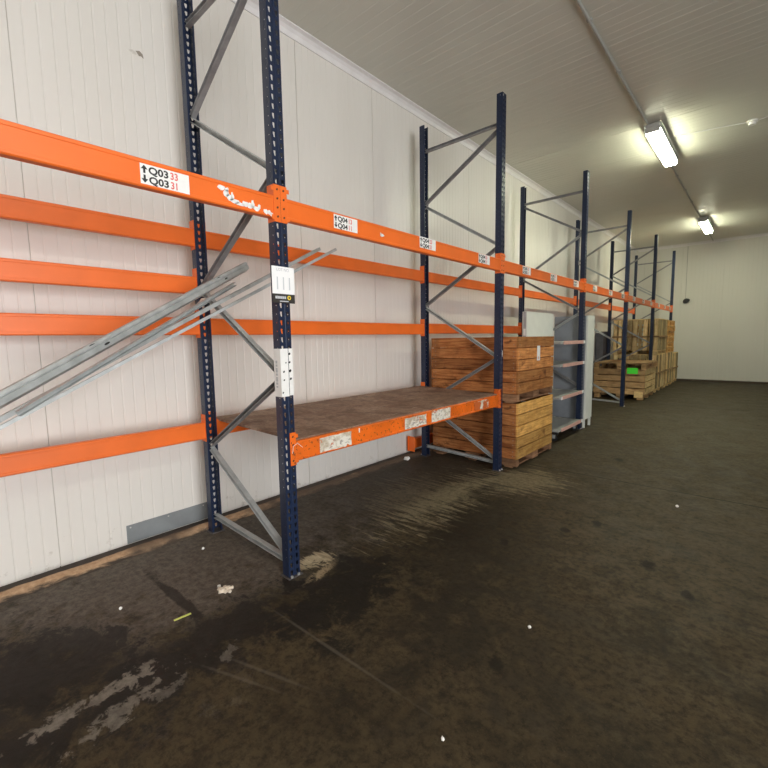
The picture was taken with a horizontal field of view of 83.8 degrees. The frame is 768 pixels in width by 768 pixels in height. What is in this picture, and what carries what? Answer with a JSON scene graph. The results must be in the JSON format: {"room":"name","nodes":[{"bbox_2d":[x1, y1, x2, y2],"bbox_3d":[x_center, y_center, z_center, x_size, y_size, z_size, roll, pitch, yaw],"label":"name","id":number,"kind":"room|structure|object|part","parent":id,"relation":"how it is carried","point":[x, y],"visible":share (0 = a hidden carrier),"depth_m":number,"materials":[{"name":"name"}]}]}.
{"room":"warehouse","nodes":[
{"label":"warehouse","id":0,"kind":"room"},
{"bbox_2d":[0,0,635,586],"bbox_3d":[0.759,-1.336,6.054,0.154,4.335,23.270,4,8,41],"label":"wall","id":1,"kind":"structure","parent":0,"point":[102,73],"depth_m":3.44,"materials":[{"name":"white metal"}]},
{"bbox_2d":[126,502,207,543],"bbox_3d":[-1.679,1.084,3.384,0.005,0.139,0.637,4,8,41],"label":"metal plate","id":2,"kind":"object","parent":1,"relation":"attached to","point":[141,530],"visible":0.84,"depth_m":3.35,"materials":[{"name":"silver metal"}]},
{"bbox_2d":[0,391,593,604],"bbox_3d":[0.947,0.819,6.140,0.262,0.034,23.270,4,8,41],"label":"baseboard","id":3,"kind":"structure","parent":1,"relation":"attached to","point":[11,592],"depth_m":3.15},
{"bbox_2d":[408,432,433,451],"bbox_3d":[1.199,0.664,6.485,0.099,0.195,2.584,4,8,41],"label":"beam","id":4,"kind":"structure","parent":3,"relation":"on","point":[413,442],"depth_m":5.57,"materials":[{"name":"orange metal"}]},
{"bbox_2d":[595,331,607,365],"bbox_3d":[5.906,-0.639,11.647,0.190,1.570,0.390,4,8,41],"label":"panel","id":5,"kind":"object","parent":3,"relation":"on","point":[601,341],"visible":0.46,"depth_m":11.49,"materials":[{"name":"grey metal"}]},
{"bbox_2d":[230,0,637,252],"bbox_3d":[0.810,-3.444,5.759,0.080,0.080,23.270,4,8,41],"label":"trim","id":6,"kind":"structure","parent":1,"relation":"attached to","point":[286,27],"depth_m":4.92,"materials":[{"name":"white metal"}]},
{"bbox_2d":[0,380,767,767],"bbox_3d":[4.218,1.153,3.264,9.300,0.150,23.570,4,8,41],"label":"floor","id":7,"kind":"structure","parent":0,"point":[403,628],"depth_m":2.22,"materials":[{"name":"concrete"}]},
{"bbox_2d":[0,262,248,408],"bbox_3d":[-1.715,0.322,1.363,0.030,2.045,4.177,1,6,20],"label":"metal rail","id":8,"kind":"object","parent":7,"relation":"on","point":[22,387],"visible":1,"depth_m":2.16,"materials":[{"name":"grey metal"}]},
{"bbox_2d":[0,247,320,422],"bbox_3d":[-1.784,0.155,2.011,0.022,2.266,4.414,3,7,34],"label":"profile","id":9,"kind":"object","parent":7,"relation":"on","point":[3,417],"visible":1,"depth_m":2.76,"materials":[{"name":"silver metal"}]},
{"bbox_2d":[15,282,236,415],"bbox_3d":[-1.348,-0.310,2.525,0.024,0.749,1.523,1,6,18],"label":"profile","id":10,"kind":"object","parent":9,"relation":"on","point":[23,410],"visible":1,"depth_m":2.26,"materials":[{"name":"silver metal"}]},
{"bbox_2d":[0,248,336,429],"bbox_3d":[-1.878,0.143,2.281,4.154,2.234,0.020,-7,8,-44],"label":"metal rail","id":11,"kind":"object","parent":7,"relation":"on","point":[13,420],"visible":0.89,"depth_m":2.63,"materials":[{"name":"silver metal"}]},
{"bbox_2d":[174,613,190,620],"bbox_3d":[-1.088,1.258,2.312,0.087,0.004,0.013,-6,8,-41],"label":"strip","id":12,"kind":"object","parent":7,"relation":"on","point":[188,613],"visible":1,"depth_m":2.31,"materials":[{"name":"yellow plastic"}]},
{"bbox_2d":[217,585,233,593],"bbox_3d":[-0.947,1.218,2.548,0.091,0.032,0.073,-1,6,-1],"label":"lump","id":13,"kind":"object","parent":7,"relation":"on","point":[224,589],"visible":1,"depth_m":2.53,"materials":[{"name":"white paper"}]},
{"bbox_2d":[177,0,302,580],"bbox_3d":[-0.987,-0.786,2.841,1.093,3.960,0.106,4,8,41],"label":"upright","id":14,"kind":"object","parent":7,"relation":"on","point":[282,364],"visible":0.9,"depth_m":2.75,"materials":[{"name":"blue paint"}]},
{"bbox_2d":[0,194,194,250],"bbox_3d":[-2.608,-0.919,1.748,0.066,0.206,3.748,4,8,41],"label":"beam","id":15,"kind":"structure","parent":14,"relation":"attached to","point":[14,208],"depth_m":2.62,"materials":[{"name":"orange metal"}]},
{"bbox_2d":[0,258,197,293],"bbox_3d":[-2.602,-0.581,1.783,0.066,0.206,3.748,4,8,41],"label":"beam","id":16,"kind":"structure","parent":14,"relation":"attached to","point":[11,270],"depth_m":2.64,"materials":[{"name":"orange metal"}]},
{"bbox_2d":[0,310,200,337],"bbox_3d":[-2.598,-0.285,1.813,0.066,0.206,3.748,4,8,41],"label":"beam","id":17,"kind":"structure","parent":14,"relation":"attached to","point":[11,324],"depth_m":2.57,"materials":[{"name":"orange metal"}]},
{"bbox_2d":[0,414,206,476],"bbox_3d":[-2.585,0.494,1.894,0.066,0.206,3.748,4,8,41],"label":"beam","id":18,"kind":"structure","parent":14,"relation":"attached to","point":[18,462],"depth_m":2.71,"materials":[{"name":"orange metal"}]},
{"bbox_2d":[0,119,280,222],"bbox_3d":[-1.861,-0.871,1.088,0.067,0.206,3.748,4,8,41],"label":"beam","id":19,"kind":"structure","parent":14,"relation":"attached to","point":[18,142],"depth_m":1.88,"materials":[{"name":"orange metal"}]},
{"bbox_3d":[-1.327,1.145,3.372,0.101,0.020,0.106,4,8,41],"label":"foot plate","id":20,"kind":"part","parent":14,"relation":"part of","materials":[{"name":"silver metal"}]},
{"bbox_2d":[271,265,294,303],"bbox_3d":[-0.586,-0.578,2.498,0.004,0.208,0.154,4,8,41],"label":"sign","id":21,"kind":"object","parent":14,"relation":"attached to","point":[283,291],"visible":1,"depth_m":2.50,"materials":[{"name":"white"}]},
{"bbox_3d":[-0.583,1.202,2.716,0.098,0.020,0.106,4,8,41],"label":"foot plate","id":22,"kind":"part","parent":14,"relation":"part of","materials":[{"name":"silver metal"}]},
{"bbox_2d":[197,224,423,283],"bbox_3d":[-0.437,-1.206,4.183,0.066,0.206,2.798,4,8,41],"label":"beam","id":23,"kind":"structure","parent":14,"relation":"attached to","point":[214,241],"depth_m":3.97,"materials":[{"name":"orange metal"}]},
{"bbox_2d":[203,313,424,336],"bbox_3d":[-0.427,-0.573,4.249,0.066,0.206,2.798,4,8,41],"label":"beam","id":24,"kind":"structure","parent":14,"relation":"attached to","point":[218,326],"depth_m":4.02,"materials":[{"name":"orange metal"}]},
{"bbox_2d":[280,186,502,273],"bbox_3d":[0.309,-1.159,3.523,0.067,0.206,2.798,4,8,41],"label":"beam","id":25,"kind":"structure","parent":14,"relation":"attached to","point":[292,212],"depth_m":3.06,"materials":[{"name":"orange metal"}]},
{"bbox_2d":[290,389,500,465],"bbox_3d":[0.335,0.278,3.670,0.074,0.206,2.798,4,8,41],"label":"beam","id":26,"kind":"structure","parent":14,"relation":"attached to","point":[309,447],"depth_m":3.23,"materials":[{"name":"orange metal"}]},
{"bbox_2d":[216,386,496,439],"bbox_3d":[-0.047,0.189,4.000,1.035,0.040,2.680,4,8,41],"label":"shelf board","id":27,"kind":"object","parent":26,"relation":"on","point":[311,419],"visible":0.85,"depth_m":3.65,"materials":[{"name":"brown wood"}]},
{"bbox_2d":[419,91,505,471],"bbox_3d":[0.869,-1.032,4.923,1.093,3.960,0.106,4,8,41],"label":"upright","id":28,"kind":"object","parent":7,"relation":"on","point":[499,133],"visible":0.91,"depth_m":4.77,"materials":[{"name":"blue paint"}]},
{"bbox_2d":[208,382,424,437],"bbox_3d":[-0.415,0.197,4.329,0.066,0.206,2.798,4,8,41],"label":"beam","id":29,"kind":"structure","parent":28,"relation":"attached to","point":[221,426],"depth_m":3.35,"materials":[{"name":"orange metal"}]},
{"bbox_2d":[429,272,521,297],"bbox_3d":[1.419,-1.452,6.265,0.066,0.206,2.798,4,8,41],"label":"beam","id":30,"kind":"structure","parent":28,"relation":"attached to","point":[434,278],"depth_m":6.01,"materials":[{"name":"orange metal"}]},
{"bbox_2d":[429,323,521,334],"bbox_3d":[1.429,-0.829,6.330,0.066,0.206,2.798,4,8,41],"label":"beam","id":31,"kind":"structure","parent":28,"relation":"attached to","point":[433,328],"depth_m":6.11,"materials":[{"name":"orange metal"}]},
{"bbox_2d":[503,254,585,291],"bbox_3d":[2.165,-1.405,5.606,0.067,0.206,2.798,4,8,41],"label":"beam","id":32,"kind":"structure","parent":28,"relation":"attached to","point":[511,268],"depth_m":5.33,"materials":[{"name":"orange metal"}]},
{"bbox_2d":[433,394,552,467],"bbox_3d":[1.411,0.514,5.562,1.151,0.738,1.061,4,8,41],"label":"wooden crate","id":33,"kind":"object","parent":7,"relation":"on","point":[526,426],"visible":0.77,"depth_m":5.13,"materials":[{"name":"orange wood"}]},
{"bbox_3d":[0.988,0.431,5.930,0.022,0.635,1.052,4,8,41],"label":"panel","id":34,"kind":"part","parent":33,"relation":"part of","materials":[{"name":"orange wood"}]},
{"bbox_3d":[1.066,0.508,5.171,1.104,0.635,0.023,4,8,41],"label":"panel","id":35,"kind":"part","parent":33,"relation":"part of","materials":[{"name":"orange wood"}]},
{"bbox_2d":[431,336,553,402],"bbox_3d":[1.390,-0.226,5.480,1.162,0.740,1.061,4,8,41],"label":"wooden crate","id":36,"kind":"object","parent":33,"relation":"on","point":[527,361],"visible":0.85,"depth_m":5.09,"materials":[{"name":"orange wood"}]},
{"bbox_3d":[0.962,-0.310,5.852,0.022,0.636,1.052,4,8,41],"label":"panel","id":37,"kind":"part","parent":36,"relation":"part of","materials":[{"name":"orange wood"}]},
{"bbox_3d":[1.044,-0.233,5.090,1.114,0.636,0.023,4,8,41],"label":"panel","id":38,"kind":"part","parent":36,"relation":"part of","materials":[{"name":"orange wood"}]},
{"bbox_3d":[1.732,-0.324,5.862,1.114,0.636,0.022,4,8,41],"label":"panel","id":39,"kind":"part","parent":36,"relation":"part of","materials":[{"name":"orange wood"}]},
{"bbox_3d":[1.815,-0.246,5.100,0.023,0.636,1.052,4,8,41],"label":"panel","id":40,"kind":"part","parent":36,"relation":"part of","materials":[{"name":"orange wood"}]},
{"bbox_3d":[1.754,0.417,5.943,1.104,0.635,0.022,4,8,41],"label":"panel","id":41,"kind":"part","parent":33,"relation":"part of","materials":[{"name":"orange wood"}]},
{"bbox_3d":[1.833,0.494,5.184,0.023,0.635,1.052,4,8,41],"label":"panel","id":42,"kind":"part","parent":33,"relation":"part of","materials":[{"name":"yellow wood"}]},
{"bbox_2d":[522,311,584,440],"bbox_3d":[2.567,-0.156,6.466,0.561,1.845,1.036,4,8,41],"label":"shelf unit","id":43,"kind":"object","parent":7,"relation":"on","point":[535,324],"visible":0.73,"depth_m":6.41,"materials":[{"name":"grey metal"}]},
{"bbox_3d":[2.381,-0.219,6.626,0.064,1.745,1.035,4,8,41],"label":"panel","id":44,"kind":"part","parent":43,"relation":"part of","materials":[{"name":"white laminate"}]},
{"bbox_3d":[2.593,0.150,6.480,0.485,0.030,1.035,4,8,41],"label":"shelf","id":45,"kind":"part","parent":43,"relation":"part of","materials":[{"name":"grey metal"}]},
{"bbox_3d":[2.585,-0.304,6.433,0.485,0.030,1.035,4,8,41],"label":"shelf","id":46,"kind":"part","parent":43,"relation":"part of","materials":[{"name":"grey metal"}]},
{"bbox_3d":[2.600,0.607,6.528,0.485,0.030,1.035,4,8,41],"label":"shelf","id":47,"kind":"part","parent":43,"relation":"part of","materials":[{"name":"grey metal"}]},
{"bbox_3d":[2.819,0.615,6.401,0.010,0.050,0.935,4,8,41],"label":"price rail","id":48,"kind":"part","parent":43,"relation":"part of","materials":[{"name":"white"}]},
{"bbox_3d":[2.798,0.159,6.338,0.010,0.050,0.975,4,8,41],"label":"price rail","id":49,"kind":"part","parent":43,"relation":"part of","materials":[{"name":"white"}]},
{"bbox_3d":[2.799,-0.611,6.274,0.010,0.050,0.935,4,8,41],"label":"price rail","id":50,"kind":"part","parent":43,"relation":"part of","materials":[{"name":"white"}]},
{"bbox_3d":[2.804,-0.296,6.306,0.010,0.050,0.935,4,8,41],"label":"price rail","id":51,"kind":"part","parent":43,"relation":"part of","materials":[{"name":"white"}]},
{"bbox_2d":[518,170,589,429],"bbox_3d":[2.725,-1.277,7.005,1.093,3.960,0.106,4,8,41],"label":"upright","id":52,"kind":"object","parent":7,"relation":"on","point":[585,198],"visible":0.67,"depth_m":6.78,"materials":[{"name":"blue paint"}]},
{"bbox_2d":[525,290,576,305],"bbox_3d":[3.275,-1.698,8.347,0.066,0.206,2.798,4,8,41],"label":"beam","id":53,"kind":"structure","parent":52,"relation":"attached to","point":[528,294],"depth_m":8.08,"materials":[{"name":"orange metal"}]},
{"bbox_2d":[585,280,628,301],"bbox_3d":[4.021,-1.650,7.688,0.067,0.206,2.798,4,8,41],"label":"beam","id":54,"kind":"structure","parent":52,"relation":"attached to","point":[589,288],"depth_m":7.49,"materials":[{"name":"orange metal"}]},
{"bbox_2d":[552,315,594,427],"bbox_3d":[3.141,-0.210,7.116,0.525,1.802,0.340,4,8,41],"label":"tall cabinet","id":55,"kind":"object","parent":7,"relation":"on","point":[566,408],"visible":0.74,"depth_m":6.98,"materials":[{"name":"grey metal"}]},
{"bbox_3d":[3.325,-0.266,6.945,0.030,1.662,0.340,4,8,41],"label":"panel","id":56,"kind":"part","parent":55,"relation":"part of","materials":[{"name":"white metal"}]},
{"bbox_2d":[573,210,631,406],"bbox_3d":[4.581,-1.523,9.088,1.093,3.960,0.106,4,8,41],"label":"upright","id":57,"kind":"object","parent":7,"relation":"on","point":[629,215],"visible":0.65,"depth_m":8.88,"materials":[{"name":"blue paint"}]},
{"bbox_2d":[578,299,610,310],"bbox_3d":[5.130,-1.944,10.430,0.066,0.206,2.798,4,8,41],"label":"beam","id":58,"kind":"structure","parent":57,"relation":"attached to","point":[587,303],"depth_m":10.59,"materials":[{"name":"orange metal"}]},
{"bbox_2d":[593,366,655,399],"bbox_3d":[5.921,-0.073,10.532,1.090,0.735,1.248,4,8,41],"label":"crate","id":59,"kind":"object","parent":7,"relation":"on","point":[639,383],"visible":0.92,"depth_m":10.13,"materials":[{"name":"brown wood"}]},
{"bbox_2d":[594,360,657,369],"bbox_3d":[5.997,-0.488,10.575,1.100,0.145,1.450,4,8,41],"label":"pallet","id":60,"kind":"object","parent":59,"relation":"on","point":[645,364],"visible":0.88,"depth_m":10.37,"materials":[{"name":"brown wood"}]},
{"bbox_2d":[607,234,657,363],"bbox_3d":[6.437,-1.769,11.170,1.093,3.960,0.106,4,8,41],"label":"upright","id":61,"kind":"object","parent":7,"relation":"on","point":[655,246],"visible":0.66,"depth_m":11.01,"materials":[{"name":"blue paint"}]},
{"bbox_2d":[612,306,634,313],"bbox_3d":[6.986,-2.189,12.512,0.066,0.206,2.798,4,8,41],"label":"beam","id":62,"kind":"structure","parent":61,"relation":"attached to","point":[614,308],"depth_m":12.24,"materials":[{"name":"orange metal"}]},
{"bbox_2d":[628,295,654,307],"bbox_3d":[5.877,-1.896,9.770,0.067,0.206,2.798,4,8,41],"label":"beam","id":63,"kind":"structure","parent":61,"relation":"attached to","point":[632,299],"depth_m":9.66,"materials":[{"name":"orange metal"}]},
{"bbox_2d":[655,303,672,311],"bbox_3d":[7.732,-2.142,11.852,0.067,0.206,2.798,4,8,41],"label":"beam","id":64,"kind":"structure","parent":61,"relation":"attached to","point":[657,305],"depth_m":11.83,"materials":[{"name":"orange metal"}]},
{"bbox_2d":[613,353,665,392],"bbox_3d":[7.029,-0.349,11.805,1.060,0.985,1.238,4,8,41],"label":"crate","id":65,"kind":"object","parent":7,"relation":"on","point":[659,378],"visible":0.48,"depth_m":11.37,"materials":[{"name":"brown wood"}]},
{"bbox_3d":[7.025,-0.830,11.764,1.030,0.019,1.200,4,8,41],"label":"lid","id":66,"kind":"part","parent":65,"relation":"part of","materials":[{"name":"brown wood"}]},
{"bbox_2d":[612,318,667,353],"bbox_3d":[7.010,-1.294,11.710,1.090,0.914,1.278,4,8,41],"label":"crate","id":67,"kind":"object","parent":65,"relation":"on","point":[660,335],"visible":0.8,"depth_m":11.28,"materials":[{"name":"brown wood"}]},
{"bbox_3d":[7.006,-1.740,11.673,1.060,0.019,1.240,4,8,41],"label":"lid","id":68,"kind":"part","parent":67,"relation":"part of","materials":[{"name":"brown wood"}]},
{"bbox_3d":[7.010,-1.294,11.710,1.090,0.044,1.278,4,8,41],"label":"belt rail","id":69,"kind":"part","parent":67,"relation":"part of","materials":[{"name":"brown wood"}]},
{"bbox_2d":[628,352,672,386],"bbox_3d":[7.930,-0.468,12.816,1.060,0.985,1.158,4,8,41],"label":"crate","id":70,"kind":"object","parent":7,"relation":"on","point":[668,356],"visible":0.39,"depth_m":12.39,"materials":[{"name":"brown wood"}]},
{"bbox_2d":[628,346,673,352],"bbox_3d":[7.928,-1.036,12.777,1.060,0.150,1.120,4,8,41],"label":"pallet","id":71,"kind":"object","parent":70,"relation":"on","point":[668,349],"visible":0.41,"depth_m":12.41,"materials":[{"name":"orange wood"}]},
{"bbox_2d":[632,341,673,346],"bbox_3d":[7.920,-1.187,12.770,1.060,0.150,1.120,4,8,41],"label":"pallet","id":72,"kind":"object","parent":71,"relation":"on","point":[668,344],"visible":0.28,"depth_m":12.40,"materials":[{"name":"orange wood"}]},
{"bbox_2d":[637,336,673,341],"bbox_3d":[7.922,-1.336,12.752,1.060,0.150,1.120,4,8,41],"label":"pallet","id":73,"kind":"object","parent":72,"relation":"on","point":[669,338],"visible":0.33,"depth_m":12.35,"materials":[{"name":"orange wood"}]},
{"bbox_2d":[637,331,673,335],"bbox_3d":[7.918,-1.486,12.734,1.060,0.150,1.120,4,8,41],"label":"pallet","id":74,"kind":"object","parent":73,"relation":"on","point":[669,333],"visible":0.24,"depth_m":12.36,"materials":[{"name":"orange wood"}]},
{"bbox_2d":[638,326,674,330],"bbox_3d":[7.926,-1.636,12.711,1.060,0.150,1.120,4,8,41],"label":"pallet","id":75,"kind":"object","parent":74,"relation":"on","point":[669,328],"visible":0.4,"depth_m":12.32,"materials":[{"name":"orange wood"}]},
{"bbox_2d":[667,320,674,325],"bbox_3d":[7.912,-1.787,12.703,1.060,0.150,1.120,4,8,41],"label":"pallet","id":76,"kind":"object","parent":75,"relation":"on","point":[670,322],"visible":0.28,"depth_m":12.32,"materials":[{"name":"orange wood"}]},
{"bbox_2d":[632,251,675,328],"bbox_3d":[8.293,-2.015,13.252,1.093,3.960,0.106,4,8,41],"label":"upright","id":77,"kind":"object","parent":7,"relation":"on","point":[674,252],"visible":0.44,"depth_m":13.01,"materials":[{"name":"blue paint"}]},
{"bbox_2d":[671,352,677,382],"bbox_3d":[8.758,-0.552,13.763,1.040,0.930,0.998,4,8,41],"label":"crate","id":78,"kind":"object","parent":7,"relation":"on","point":[675,354],"visible":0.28,"depth_m":13.40,"materials":[{"name":"brown wood"}]},
{"bbox_2d":[268,0,767,247],"bbox_3d":[4.146,-3.307,2.802,9.000,0.150,23.270,4,8,41],"label":"ceiling","id":79,"kind":"structure","parent":0,"point":[690,66],"depth_m":4.87,"materials":[{"name":"white paint"}]},
{"bbox_2d":[576,0,712,240],"bbox_3d":[2.333,-3.354,4.406,0.044,0.029,23.160,4,8,41],"label":"conduit pipe","id":80,"kind":"object","parent":79,"relation":"attached to","point":[588,19],"visible":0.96,"depth_m":4.60,"materials":[{"name":"grey metal"}]},
{"bbox_2d":[644,121,677,166],"bbox_3d":[4.118,-3.519,6.332,0.198,0.155,1.520,4,8,41],"label":"ceiling lamp","id":81,"kind":"object","parent":79,"relation":"attached to","point":[656,133],"visible":1,"depth_m":6.12,"materials":[{"name":"grey plastic"}]},
{"bbox_2d":[698,217,713,233],"bbox_3d":[8.260,-4.068,10.979,0.198,0.155,1.520,4,8,41],"label":"ceiling lamp","id":82,"kind":"object","parent":79,"relation":"attached to","point":[705,223],"visible":1,"depth_m":10.70,"materials":[{"name":"grey plastic"}]},
{"bbox_2d":[674,116,767,136],"bbox_3d":[5.718,-3.475,4.978,3.901,0.014,0.231,4,8,41],"label":"cable","id":83,"kind":"object","parent":79,"relation":"attached to","point":[767,116],"visible":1,"depth_m":5.96,"materials":[{"name":"white plastic"}]},
{"bbox_2d":[746,118,758,126],"bbox_3d":[4.976,-3.527,5.782,0.122,0.054,0.122,4,8,41],"label":"smoke detector","id":84,"kind":"object","parent":79,"relation":"attached to","point":[752,122],"visible":1,"depth_m":5.76,"materials":[{"name":"white plastic"}]},
{"bbox_2d":[635,236,767,381],"bbox_3d":[11.943,-2.105,11.741,9.000,4.335,0.150,4,8,41],"label":"wall","id":85,"kind":"structure","parent":0,"point":[721,333],"depth_m":13.15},
{"bbox_2d":[638,233,767,251],"bbox_3d":[11.866,-4.207,11.406,8.910,0.080,0.080,4,8,41],"label":"trim","id":86,"kind":"structure","parent":85,"relation":"attached to","point":[760,234],"depth_m":13.12,"materials":[{"name":"white metal"}]},
{"bbox_2d":[676,378,767,383],"bbox_3d":[12.013,0.036,11.806,8.740,0.060,0.035,4,8,41],"label":"baseboard","id":87,"kind":"structure","parent":85,"relation":"attached to","point":[726,381],"depth_m":13.18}
]}

